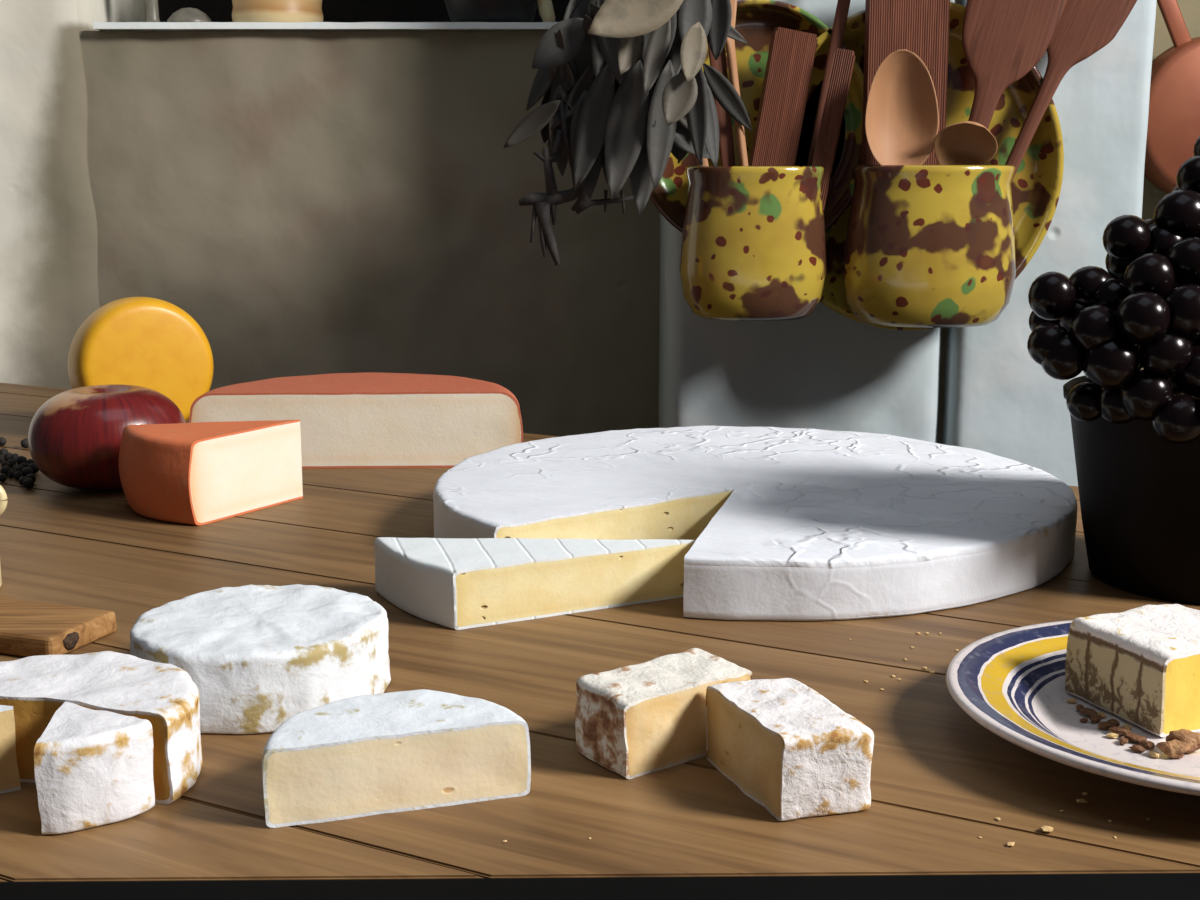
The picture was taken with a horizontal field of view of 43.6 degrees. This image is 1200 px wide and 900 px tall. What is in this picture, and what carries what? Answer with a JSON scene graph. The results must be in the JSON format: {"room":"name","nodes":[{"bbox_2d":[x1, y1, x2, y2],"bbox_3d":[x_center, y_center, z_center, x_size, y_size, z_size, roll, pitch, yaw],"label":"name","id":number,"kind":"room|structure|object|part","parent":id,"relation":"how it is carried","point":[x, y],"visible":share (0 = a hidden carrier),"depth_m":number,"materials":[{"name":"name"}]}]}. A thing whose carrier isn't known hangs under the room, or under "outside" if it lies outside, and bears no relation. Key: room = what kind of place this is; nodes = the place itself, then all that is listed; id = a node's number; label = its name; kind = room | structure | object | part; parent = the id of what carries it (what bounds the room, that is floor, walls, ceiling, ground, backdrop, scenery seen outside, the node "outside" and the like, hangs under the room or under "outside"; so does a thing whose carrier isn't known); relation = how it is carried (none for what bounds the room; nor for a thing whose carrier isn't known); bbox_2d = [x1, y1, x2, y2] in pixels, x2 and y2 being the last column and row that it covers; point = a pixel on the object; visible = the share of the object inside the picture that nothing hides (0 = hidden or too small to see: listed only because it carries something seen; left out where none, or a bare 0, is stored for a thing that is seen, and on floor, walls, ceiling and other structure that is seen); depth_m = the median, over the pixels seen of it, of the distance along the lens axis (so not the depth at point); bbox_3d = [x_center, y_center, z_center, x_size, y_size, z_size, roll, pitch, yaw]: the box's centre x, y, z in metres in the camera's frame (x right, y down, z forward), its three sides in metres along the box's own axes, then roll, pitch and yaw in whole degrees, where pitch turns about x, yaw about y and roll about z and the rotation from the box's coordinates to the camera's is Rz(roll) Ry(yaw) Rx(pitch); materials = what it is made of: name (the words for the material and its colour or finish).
{"room":"kitchen","nodes":[
{"label":"kitchen","id":0,"kind":"room"},
{"bbox_2d":[0,0,146,388],"bbox_3d":[-0.841,-0.240,1.828,0.516,1.750,0.838,0,11,0],"label":"wall","id":1,"kind":"structure","parent":0,"point":[49,238],"depth_m":1.73,"materials":[{"name":"paint"}]},
{"bbox_2d":[158,0,569,21],"bbox_3d":[-0.379,-0.295,2.115,1.028,1.750,0.055,0,11,0],"label":"wall niche","id":2,"kind":"object","parent":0,"point":[216,10],"depth_m":2.03,"materials":[{"name":"paint"}]},
{"bbox_2d":[79,30,659,436],"bbox_3d":[-0.259,0.048,1.970,0.748,1.130,0.347,0,11,0],"label":"wall","id":3,"kind":"structure","parent":0,"point":[345,201],"depth_m":1.74,"materials":[{"name":"paint"}]},
{"bbox_2d":[93,22,557,30],"bbox_3d":[-0.232,-0.511,1.860,0.676,0.008,0.355,0,11,0],"label":"trim","id":4,"kind":"structure","parent":3,"relation":"on","point":[102,26],"depth_m":1.69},
{"bbox_2d":[146,0,159,21],"bbox_3d":[-0.529,-0.536,1.771,0.029,0.076,0.029,0,11,0],"label":"candlestick","id":5,"kind":"object","parent":4,"relation":"on","point":[152,10],"visible":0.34,"depth_m":1.77,"materials":[{"name":"white ceramic"}]},
{"bbox_2d":[167,7,212,21],"bbox_3d":[-0.480,-0.506,1.756,0.053,0.023,0.053,0,11,0],"label":"domed lid","id":6,"kind":"object","parent":4,"relation":"on","point":[188,14],"visible":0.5,"depth_m":1.74,"materials":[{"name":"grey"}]},
{"bbox_2d":[232,0,322,21],"bbox_3d":[-0.377,-0.551,1.748,0.105,0.115,0.105,0,11,0],"label":"jar","id":7,"kind":"object","parent":4,"relation":"on","point":[243,10],"visible":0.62,"depth_m":1.71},
{"bbox_2d":[444,0,537,21],"bbox_3d":[-0.126,-0.541,1.734,0.113,0.100,0.113,0,11,0],"label":"pot","id":8,"kind":"object","parent":4,"relation":"on","point":[458,10],"visible":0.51,"depth_m":1.70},
{"bbox_2d":[537,0,554,21],"bbox_3d":[-0.063,-0.518,1.718,0.018,0.062,0.027,-5,12,-27],"label":"candle","id":9,"kind":"object","parent":4,"relation":"on","point":[546,11],"visible":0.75,"depth_m":1.71,"materials":[{"name":"wax"}]},
{"bbox_2d":[659,0,955,442],"bbox_3d":[0.208,-0.204,1.639,0.278,1.750,0.304,0,11,0],"label":"wall","id":10,"kind":"structure","parent":0,"point":[825,369],"depth_m":1.51,"materials":[{"name":"white paint"}]},
{"bbox_2d":[504,0,751,265],"bbox_3d":[0.036,-0.387,1.328,0.197,0.445,0.174,-9,14,-38],"label":"bunch","id":11,"kind":"object","parent":10,"relation":"hanging from","point":[624,86],"visible":1,"depth_m":1.31,"materials":[{"name":"plant"}]},
{"bbox_2d":[649,0,863,320],"bbox_3d":[0.146,-0.273,1.408,0.233,0.296,0.112,0,11,0],"label":"utensil holder","id":12,"kind":"object","parent":10,"relation":"attached to","point":[753,248],"visible":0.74,"depth_m":1.39,"materials":[{"name":"ceramic"}]},
{"bbox_2d":[695,156,708,165],"bbox_3d":[0.102,-0.240,1.400,0.045,0.197,0.008,0,11,-2],"label":"wooden stick","id":13,"kind":"object","parent":12,"relation":"in","point":[705,160],"visible":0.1,"depth_m":1.39,"materials":[{"name":"brown wood"}]},
{"bbox_2d":[707,39,735,165],"bbox_3d":[0.118,-0.274,1.390,0.044,0.265,0.004,0,11,0],"label":"wooden spatula","id":14,"kind":"object","parent":12,"relation":"in","point":[726,144],"visible":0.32,"depth_m":1.38,"materials":[{"name":"brown wood"}]},
{"bbox_2d":[725,0,747,165],"bbox_3d":[0.125,-0.302,1.385,0.058,0.322,0.032,0,11,3],"label":"wooden spoon","id":15,"kind":"object","parent":12,"relation":"in","point":[730,43],"visible":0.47,"depth_m":1.37,"materials":[{"name":"brown wood"}]},
{"bbox_2d":[749,27,817,165],"bbox_3d":[0.165,-0.270,1.414,0.074,0.249,0.015,-2,11,-9],"label":"wooden spatula","id":16,"kind":"object","parent":12,"relation":"in","point":[791,55],"visible":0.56,"depth_m":1.40,"materials":[{"name":"brown wood"}]},
{"bbox_2d":[807,0,850,165],"bbox_3d":[0.211,-0.316,1.422,0.068,0.337,0.006,-2,11,-9],"label":"wooden stick","id":17,"kind":"object","parent":12,"relation":"in","point":[842,9],"visible":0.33,"depth_m":1.41,"materials":[{"name":"brown wood"}]},
{"bbox_2d":[812,48,854,210],"bbox_3d":[0.208,-0.257,1.401,0.056,0.229,0.014,-1,11,-3],"label":"paddle","id":18,"kind":"object","parent":12,"relation":"in","point":[843,61],"visible":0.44,"depth_m":1.39,"materials":[{"name":"brown wood"}]},
{"bbox_2d":[937,0,960,443],"bbox_3d":[0.304,-0.202,1.654,0.409,1.740,0.255,0,11,0],"label":"wall","id":19,"kind":"structure","parent":0,"point":[943,330],"depth_m":1.55,"materials":[{"name":"paint"}]},
{"bbox_2d":[942,0,1156,485],"bbox_3d":[0.447,-0.204,1.635,0.183,1.750,0.303,0,11,0],"label":"wall","id":20,"kind":"structure","parent":0,"point":[999,401],"depth_m":1.49,"materials":[{"name":"white paint"}]},
{"bbox_2d":[795,2,1063,330],"bbox_3d":[0.298,-0.264,1.403,0.292,0.313,0.124,0,11,0],"label":"utensil holder","id":21,"kind":"object","parent":20,"relation":"attached to","point":[915,247],"visible":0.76,"depth_m":1.38,"materials":[{"name":"ceramic"}]},
{"bbox_2d":[865,49,938,164],"bbox_3d":[0.272,-0.248,1.376,0.067,0.229,0.025,-1,11,-5],"label":"wooden spoon","id":22,"kind":"object","parent":21,"relation":"in","point":[902,113],"visible":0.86,"depth_m":1.36,"materials":[{"name":"brown wood"}]},
{"bbox_2d":[861,0,949,164],"bbox_3d":[0.286,-0.298,1.411,0.078,0.313,0.013,-2,10,-10],"label":"wooden spatula","id":23,"kind":"object","parent":21,"relation":"in","point":[920,27],"visible":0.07,"depth_m":1.39,"materials":[{"name":"brown wood"}]},
{"bbox_2d":[934,121,996,164],"bbox_3d":[0.316,-0.245,1.376,0.046,0.109,0.089,-7,13,-34],"label":"wooden spoon","id":24,"kind":"object","parent":21,"relation":"in","point":[967,142],"visible":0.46,"depth_m":1.36,"materials":[{"name":"brown wood"}]},
{"bbox_2d":[962,0,1066,128],"bbox_3d":[0.373,-0.319,1.404,0.137,0.360,0.011,1,11,6],"label":"wooden spatula","id":25,"kind":"object","parent":21,"relation":"in","point":[1003,40],"visible":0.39,"depth_m":1.39,"materials":[{"name":"brown wood"}]},
{"bbox_2d":[1005,0,1136,181],"bbox_3d":[0.428,-0.322,1.425,0.187,0.359,0.025,1,11,3],"label":"wooden spatula","id":26,"kind":"object","parent":21,"relation":"in","point":[1085,27],"visible":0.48,"depth_m":1.41,"materials":[{"name":"brown wood"}]},
{"bbox_2d":[1141,0,1199,369],"bbox_3d":[0.944,-0.259,1.924,0.911,1.750,0.204,0,11,0],"label":"wall","id":27,"kind":"structure","parent":0,"point":[1190,9],"depth_m":1.78,"materials":[{"name":"paint"}]},
{"bbox_2d":[1144,0,1199,193],"bbox_3d":[0.717,-0.434,1.740,0.191,0.287,0.049,0,11,0],"label":"copper pan","id":28,"kind":"object","parent":27,"relation":"hanging from","point":[1173,130],"visible":0.6,"depth_m":1.73,"materials":[{"name":"orange metal"}]},
{"bbox_3d":[0.654,-0.521,1.733,0.066,0.114,0.008,0,11,0],"label":"handle","id":29,"kind":"part","parent":28,"relation":"part of","materials":[{"name":"orange metal"}]},
{"bbox_3d":[0.000,0.773,1.317,3.200,0.050,2.900,0,11,0],"label":"floor","id":30,"kind":"structure","parent":0,"visible":0},
{"bbox_2d":[0,383,1199,899],"bbox_3d":[-0.153,0.434,0.956,1.589,0.750,0.950,5,12,24],"label":"table","id":31,"kind":"object","parent":30,"relation":"on","point":[940,780],"visible":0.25,"depth_m":0.56,"materials":[{"name":"brown wood"}]},
{"bbox_2d":[0,455,4,462],"bbox_3d":[-0.471,0.007,1.178,0.006,0.007,0.007,-5,12,-24],"label":"peppercorn","id":32,"kind":"object","parent":31,"relation":"on","point":[2,458],"visible":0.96,"depth_m":1.18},
{"bbox_2d":[0,474,6,481],"bbox_3d":[-0.441,0.021,1.107,0.006,0.006,0.007,0,11,0],"label":"peppercorn","id":33,"kind":"object","parent":31,"relation":"on","point":[3,477],"visible":1,"depth_m":1.10,"materials":[{"name":"black food"}]},
{"bbox_2d":[0,437,6,445],"bbox_3d":[-0.498,-0.007,1.249,0.007,0.008,0.008,9,14,40],"label":"peppercorn","id":34,"kind":"object","parent":31,"relation":"on","point":[3,441],"visible":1,"depth_m":1.25,"materials":[{"name":"black food"}]},
{"bbox_2d":[0,485,7,586],"bbox_3d":[-0.345,0.047,0.822,0.034,0.061,0.031,-8,14,-38],"label":"jug","id":35,"kind":"object","parent":31,"relation":"on","point":[3,496],"visible":1,"depth_m":0.81,"materials":[{"name":"ceramic"}]},
{"bbox_3d":[-0.332,0.027,0.817,0.018,0.021,0.006,0,11,0],"label":"ring handle","id":36,"kind":"part","parent":35,"relation":"part of","materials":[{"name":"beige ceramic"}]},
{"bbox_2d":[0,448,7,454],"bbox_3d":[-0.478,0.002,1.202,0.007,0.007,0.008,7,13,32],"label":"peppercorn","id":37,"kind":"object","parent":31,"relation":"on","point":[3,451],"visible":0.62,"depth_m":1.20,"materials":[{"name":"black food"}]},
{"bbox_2d":[0,465,10,475],"bbox_3d":[-0.447,0.016,1.128,0.008,0.008,0.008,7,13,32],"label":"peppercorn","id":38,"kind":"object","parent":31,"relation":"on","point":[4,470],"visible":0.88,"depth_m":1.13,"materials":[{"name":"black food"}]},
{"bbox_2d":[1,461,9,466],"bbox_3d":[-0.456,0.012,1.151,0.006,0.007,0.007,-3,11,-16],"label":"peppercorn","id":39,"kind":"object","parent":31,"relation":"on","point":[5,463],"visible":0.62,"depth_m":1.15,"materials":[{"name":"black food"}]},
{"bbox_2d":[4,452,11,460],"bbox_3d":[-0.466,0.005,1.182,0.008,0.008,0.008,0,11,0],"label":"peppercorn","id":40,"kind":"object","parent":31,"relation":"on","point":[7,455],"visible":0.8,"depth_m":1.18,"materials":[{"name":"black food"}]},
{"bbox_2d":[0,705,20,793],"bbox_3d":[-0.244,0.113,0.550,0.054,0.034,0.042,0,11,0],"label":"wedge","id":41,"kind":"object","parent":31,"relation":"on","point":[9,773],"visible":1,"depth_m":0.56,"materials":[{"name":"beige food"}]},
{"bbox_2d":[7,459,16,467],"bbox_3d":[-0.454,0.010,1.158,0.008,0.007,0.007,-5,12,-25],"label":"peppercorn","id":42,"kind":"object","parent":31,"relation":"on","point":[12,462],"visible":0.83,"depth_m":1.16,"materials":[{"name":"black food"}]},
{"bbox_2d":[8,470,15,477],"bbox_3d":[-0.440,0.018,1.121,0.006,0.006,0.007,-7,13,-33],"label":"peppercorn","id":43,"kind":"object","parent":31,"relation":"on","point":[10,472],"visible":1,"depth_m":1.12,"materials":[{"name":"black food"}]},
{"bbox_2d":[10,453,18,460],"bbox_3d":[-0.461,0.006,1.182,0.007,0.007,0.007,-2,11,-8],"label":"peppercorn","id":44,"kind":"object","parent":31,"relation":"on","point":[14,456],"visible":0.7,"depth_m":1.18,"materials":[{"name":"black food"}]},
{"bbox_2d":[14,471,22,479],"bbox_3d":[-0.432,0.019,1.114,0.006,0.007,0.007,3,11,16],"label":"peppercorn","id":45,"kind":"object","parent":31,"relation":"on","point":[18,474],"visible":0.87,"depth_m":1.11,"materials":[{"name":"black food"}]},
{"bbox_2d":[14,465,23,471],"bbox_3d":[-0.437,0.015,1.131,0.008,0.008,0.007,-9,14,-41],"label":"peppercorn","id":46,"kind":"object","parent":31,"relation":"on","point":[17,468],"visible":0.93,"depth_m":1.13,"materials":[{"name":"black food"}]},
{"bbox_2d":[16,456,26,464],"bbox_3d":[-0.449,0.008,1.166,0.008,0.008,0.008,9,14,40],"label":"peppercorn","id":47,"kind":"object","parent":31,"relation":"on","point":[21,459],"visible":0.79,"depth_m":1.16,"materials":[{"name":"black food"}]},
{"bbox_2d":[19,476,26,485],"bbox_3d":[-0.420,0.023,1.093,0.007,0.007,0.007,5,12,24],"label":"peppercorn","id":48,"kind":"object","parent":31,"relation":"on","point":[23,478],"visible":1,"depth_m":1.09,"materials":[{"name":"black food"}]},
{"bbox_2d":[20,462,28,467],"bbox_3d":[-0.438,0.013,1.143,0.008,0.008,0.007,-3,11,-16],"label":"peppercorn","id":49,"kind":"object","parent":31,"relation":"on","point":[24,464],"visible":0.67,"depth_m":1.14,"materials":[{"name":"black food"}]},
{"bbox_2d":[21,438,28,447],"bbox_3d":[-0.475,-0.006,1.240,0.008,0.008,0.008,2,11,8],"label":"peppercorn","id":50,"kind":"object","parent":31,"relation":"on","point":[24,443],"visible":0.76,"depth_m":1.24,"materials":[{"name":"black food"}]},
{"bbox_2d":[22,467,32,476],"bbox_3d":[-0.428,0.017,1.121,0.008,0.008,0.009,-9,14,-40],"label":"peppercorn","id":51,"kind":"object","parent":31,"relation":"on","point":[28,470],"visible":0.76,"depth_m":1.12,"materials":[{"name":"black food"}]},
{"bbox_2d":[23,478,33,488],"bbox_3d":[-0.413,0.024,1.083,0.008,0.008,0.008,-7,13,-32],"label":"peppercorn","id":52,"kind":"object","parent":31,"relation":"on","point":[28,483],"visible":1,"depth_m":1.08,"materials":[{"name":"black food"}]},
{"bbox_2d":[26,459,33,464],"bbox_3d":[-0.442,0.010,1.162,0.007,0.006,0.006,5,12,24],"label":"peppercorn","id":53,"kind":"object","parent":31,"relation":"on","point":[29,461],"visible":0.6,"depth_m":1.16,"materials":[{"name":"black food"}]},
{"bbox_2d":[25,474,35,482],"bbox_3d":[-0.418,0.021,1.100,0.008,0.008,0.007,-2,11,-8],"label":"peppercorn","id":54,"kind":"object","parent":31,"relation":"on","point":[32,476],"visible":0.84,"depth_m":1.10,"materials":[{"name":"black food"}]},
{"bbox_2d":[28,463,38,473],"bbox_3d":[-0.429,0.014,1.136,0.009,0.008,0.008,3,11,16],"label":"peppercorn","id":55,"kind":"object","parent":31,"relation":"on","point":[33,466],"visible":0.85,"depth_m":1.13,"materials":[{"name":"black food"}]},
{"bbox_2d":[0,597,116,656],"bbox_3d":[-0.289,0.087,0.742,0.087,0.012,0.050,4,11,20],"label":"wooden board","id":56,"kind":"object","parent":31,"relation":"on","point":[27,628],"visible":0.93,"depth_m":0.73,"materials":[{"name":"brown wood"}]},
{"bbox_2d":[34,701,154,833],"bbox_3d":[-0.181,0.114,0.541,0.039,0.034,0.044,0,11,0],"label":"slice","id":57,"kind":"object","parent":31,"relation":"on","point":[93,768],"visible":1,"depth_m":0.53,"materials":[{"name":"white food"}]},
{"bbox_2d":[0,651,202,803],"bbox_3d":[-0.203,0.105,0.588,0.112,0.035,0.065,2,11,13],"label":"cut camembert","id":58,"kind":"object","parent":31,"relation":"on","point":[165,695],"visible":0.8,"depth_m":0.57,"materials":[{"name":"white food"}]},
{"bbox_2d":[28,384,185,489],"bbox_3d":[-0.355,-0.010,1.090,0.109,0.070,0.109,0,11,0],"label":"onion","id":59,"kind":"object","parent":31,"relation":"on","point":[74,438],"visible":0.77,"depth_m":1.05,"materials":[{"name":"red food"}]},
{"bbox_2d":[68,297,213,421],"bbox_3d":[-0.396,-0.072,1.294,0.119,0.119,0.058,-6,13,-31],"label":"cheese","id":60,"kind":"object","parent":31,"relation":"on","point":[155,344],"visible":0.62,"depth_m":1.27,"materials":[{"name":"food"}]},
{"bbox_2d":[119,420,302,524],"bbox_3d":[-0.262,0.015,1.001,0.123,0.056,0.078,-2,11,-11],"label":"cheese wedge","id":61,"kind":"object","parent":31,"relation":"on","point":[200,473],"visible":1,"depth_m":0.99,"materials":[{"name":"food"}]},
{"bbox_2d":[130,584,390,733],"bbox_3d":[-0.149,0.089,0.666,0.112,0.036,0.113,0,11,0],"label":"camembert","id":62,"kind":"object","parent":31,"relation":"on","point":[257,657],"visible":0.82,"depth_m":0.63,"materials":[{"name":"white food"}]},
{"bbox_2d":[189,372,522,467],"bbox_3d":[-0.189,-0.027,1.216,0.260,0.060,0.137,0,11,0],"label":"half cheese wheel","id":63,"kind":"object","parent":31,"relation":"on","point":[367,419],"visible":0.79,"depth_m":1.16,"materials":[{"name":"food"}]},
{"bbox_2d":[262,689,530,827],"bbox_3d":[-0.079,0.112,0.563,0.097,0.030,0.049,-3,11,-18],"label":"half cheese wheel","id":64,"kind":"object","parent":31,"relation":"on","point":[380,753],"visible":1,"depth_m":0.54,"materials":[{"name":"beige food"}]},
{"bbox_2d":[374,537,695,629],"bbox_3d":[-0.035,0.069,0.786,0.176,0.031,0.070,0,11,0],"label":"wedge","id":65,"kind":"object","parent":31,"relation":"on","point":[454,583],"visible":1,"depth_m":0.78,"materials":[{"name":"yellow food"}]},
{"bbox_3d":[0.026,0.172,0.485,0.750,0.060,0.030,0,11,-1],"label":"rail","id":66,"kind":"part","parent":31,"relation":"part of","materials":[{"name":"black paint"}]},
{"bbox_2d":[575,648,752,778],"bbox_3d":[0.026,0.104,0.601,0.068,0.032,0.038,-8,13,-36],"label":"cheese piece","id":67,"kind":"object","parent":31,"relation":"on","point":[633,721],"visible":0.92,"depth_m":0.58,"materials":[{"name":"white food"}]},
{"bbox_2d":[433,426,1076,620],"bbox_3d":[0.096,0.034,0.961,0.400,0.034,0.401,0,11,0],"label":"cheese","id":68,"kind":"object","parent":31,"relation":"on","point":[786,524],"visible":0.94,"depth_m":0.88,"materials":[{"name":"white food"}]},
{"bbox_2d":[705,678,873,820],"bbox_3d":[0.071,0.110,0.564,0.038,0.032,0.066,-4,11,-20],"label":"cheese piece","id":69,"kind":"object","parent":31,"relation":"on","point":[791,750],"visible":1,"depth_m":0.54,"materials":[{"name":"white food"}]},
{"bbox_2d":[1039,826,1052,832],"bbox_3d":[0.157,0.133,0.526,0.005,0.002,0.004,0,11,0],"label":"crumb","id":70,"kind":"object","parent":31,"relation":"on","point":[1048,829],"visible":1,"depth_m":0.53,"materials":[{"name":"beige food"}]},
{"bbox_2d":[946,620,1199,795],"bbox_3d":[0.244,0.108,0.608,0.204,0.021,0.204,0,11,0],"label":"dinner plate","id":71,"kind":"object","parent":31,"relation":"on","point":[1011,682],"visible":0.66,"depth_m":0.61,"materials":[{"name":"white ceramic"}]},
{"bbox_2d":[1066,699,1076,702],"bbox_3d":[0.201,0.107,0.640,0.004,0.002,0.003,0,11,0],"label":"crumb","id":72,"kind":"object","parent":71,"relation":"on","point":[1067,700],"visible":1,"depth_m":0.64,"materials":[{"name":"brown food"}]},
{"bbox_2d":[1076,704,1083,710],"bbox_3d":[0.202,0.109,0.631,0.004,0.002,0.006,7,13,31],"label":"crumb","id":73,"kind":"object","parent":71,"relation":"on","point":[1078,706],"visible":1,"depth_m":0.63,"materials":[{"name":"brown food"}]},
{"bbox_2d":[1078,708,1096,715],"bbox_3d":[0.203,0.109,0.625,0.007,0.003,0.006,2,11,10],"label":"crumb","id":74,"kind":"object","parent":71,"relation":"on","point":[1088,711],"visible":1,"depth_m":0.62,"materials":[{"name":"brown food"}]},
{"bbox_2d":[1089,715,1101,721],"bbox_3d":[0.204,0.111,0.619,0.007,0.002,0.004,-10,15,-42],"label":"crumb","id":75,"kind":"object","parent":71,"relation":"on","point":[1096,718],"visible":1,"depth_m":0.62,"materials":[{"name":"brown food"}]},
{"bbox_2d":[1097,712,1106,717],"bbox_3d":[0.209,0.110,0.624,0.003,0.002,0.005,-6,12,-28],"label":"crumb","id":76,"kind":"object","parent":71,"relation":"on","point":[1101,714],"visible":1,"depth_m":0.62,"materials":[{"name":"beige food"}]},
{"bbox_2d":[1097,721,1116,728],"bbox_3d":[0.206,0.112,0.611,0.008,0.003,0.005,-2,11,-13],"label":"crumb","id":77,"kind":"object","parent":71,"relation":"on","point":[1103,725],"visible":1,"depth_m":0.61,"materials":[{"name":"brown food"}]},
{"bbox_2d":[1106,733,1117,737],"bbox_3d":[0.205,0.114,0.601,0.005,0.002,0.004,1,11,7],"label":"crumb","id":78,"kind":"object","parent":71,"relation":"on","point":[1110,735],"visible":1,"depth_m":0.60,"materials":[{"name":"beige food"}]},
{"bbox_2d":[1107,719,1119,725],"bbox_3d":[0.210,0.112,0.614,0.005,0.003,0.007,1,11,3],"label":"crumb","id":79,"kind":"object","parent":71,"relation":"on","point":[1116,722],"visible":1,"depth_m":0.61,"materials":[{"name":"brown food"}]},
{"bbox_2d":[1108,726,1130,734],"bbox_3d":[0.209,0.113,0.605,0.009,0.003,0.006,4,11,18],"label":"crumb","id":80,"kind":"object","parent":71,"relation":"on","point":[1118,730],"visible":1,"depth_m":0.60,"materials":[{"name":"brown food"}]},
{"bbox_2d":[1119,737,1128,743],"bbox_3d":[0.208,0.115,0.595,0.004,0.002,0.006,4,12,21],"label":"crumb","id":81,"kind":"object","parent":71,"relation":"on","point":[1122,740],"visible":1,"depth_m":0.59,"materials":[{"name":"brown food"}]},
{"bbox_2d":[1122,724,1131,729],"bbox_3d":[0.214,0.113,0.609,0.004,0.002,0.006,7,13,33],"label":"crumb","id":82,"kind":"object","parent":71,"relation":"on","point":[1127,726],"visible":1,"depth_m":0.61,"materials":[{"name":"beige food"}]},
{"bbox_2d":[1123,732,1138,740],"bbox_3d":[0.212,0.114,0.598,0.006,0.003,0.009,-9,14,-40],"label":"crumb","id":83,"kind":"object","parent":71,"relation":"on","point":[1130,736],"visible":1,"depth_m":0.60,"materials":[{"name":"brown food"}]},
{"bbox_2d":[1065,604,1199,737],"bbox_3d":[0.241,0.091,0.635,0.063,0.035,0.060,-4,12,-22],"label":"cheese","id":84,"kind":"object","parent":71,"relation":"on","point":[1140,666],"visible":1,"depth_m":0.62,"materials":[{"name":"white food"}]},
{"bbox_2d":[1128,745,1145,752],"bbox_3d":[0.210,0.117,0.587,0.007,0.002,0.004,8,13,36],"label":"crumb","id":85,"kind":"object","parent":71,"relation":"on","point":[1137,748],"visible":1,"depth_m":0.59,"materials":[{"name":"brown food"}]},
{"bbox_2d":[1134,735,1146,741],"bbox_3d":[0.215,0.115,0.596,0.006,0.002,0.004,-5,12,-24],"label":"crumb","id":86,"kind":"object","parent":71,"relation":"on","point":[1140,738],"visible":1,"depth_m":0.59,"materials":[{"name":"brown food"}]},
{"bbox_2d":[1138,740,1154,749],"bbox_3d":[0.216,0.116,0.591,0.005,0.003,0.007,-2,11,-9],"label":"crumb","id":87,"kind":"object","parent":71,"relation":"on","point":[1145,744],"visible":1,"depth_m":0.59,"materials":[{"name":"brown food"}]},
{"bbox_2d":[1149,750,1160,757],"bbox_3d":[0.215,0.118,0.582,0.004,0.002,0.006,-4,12,-22],"label":"crumb","id":88,"kind":"object","parent":71,"relation":"on","point":[1155,754],"visible":1,"depth_m":0.58,"materials":[{"name":"beige food"}]},
{"bbox_2d":[1156,739,1190,758],"bbox_3d":[0.222,0.116,0.582,0.013,0.006,0.008,0,11,0],"label":"walnut","id":89,"kind":"object","parent":71,"relation":"on","point":[1174,748],"visible":1,"depth_m":0.58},
{"bbox_2d":[1165,729,1199,753],"bbox_3d":[0.230,0.114,0.587,0.016,0.009,0.012,-4,11,-18],"label":"walnut","id":90,"kind":"object","parent":71,"relation":"on","point":[1188,737],"visible":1,"depth_m":0.58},
{"bbox_2d":[1076,799,1087,802],"bbox_3d":[0.177,0.129,0.550,0.004,0.001,0.003,1,11,4],"label":"crumb","id":91,"kind":"object","parent":31,"relation":"on","point":[1077,800],"visible":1,"depth_m":0.55,"materials":[{"name":"brown food"}]},
{"bbox_2d":[1063,376,1199,604],"bbox_3d":[0.340,0.019,0.840,0.160,0.108,0.160,0,11,0],"label":"pot","id":92,"kind":"object","parent":31,"relation":"on","point":[1139,490],"visible":0.61,"depth_m":0.80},
{"bbox_2d":[1027,136,1199,443],"bbox_3d":[0.324,-0.093,0.808,0.172,0.157,0.182,4,12,22],"label":"grape bunch","id":93,"kind":"object","parent":92,"relation":"on","point":[1143,312],"visible":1,"depth_m":0.76,"materials":[{"name":"black food"}]}
]}

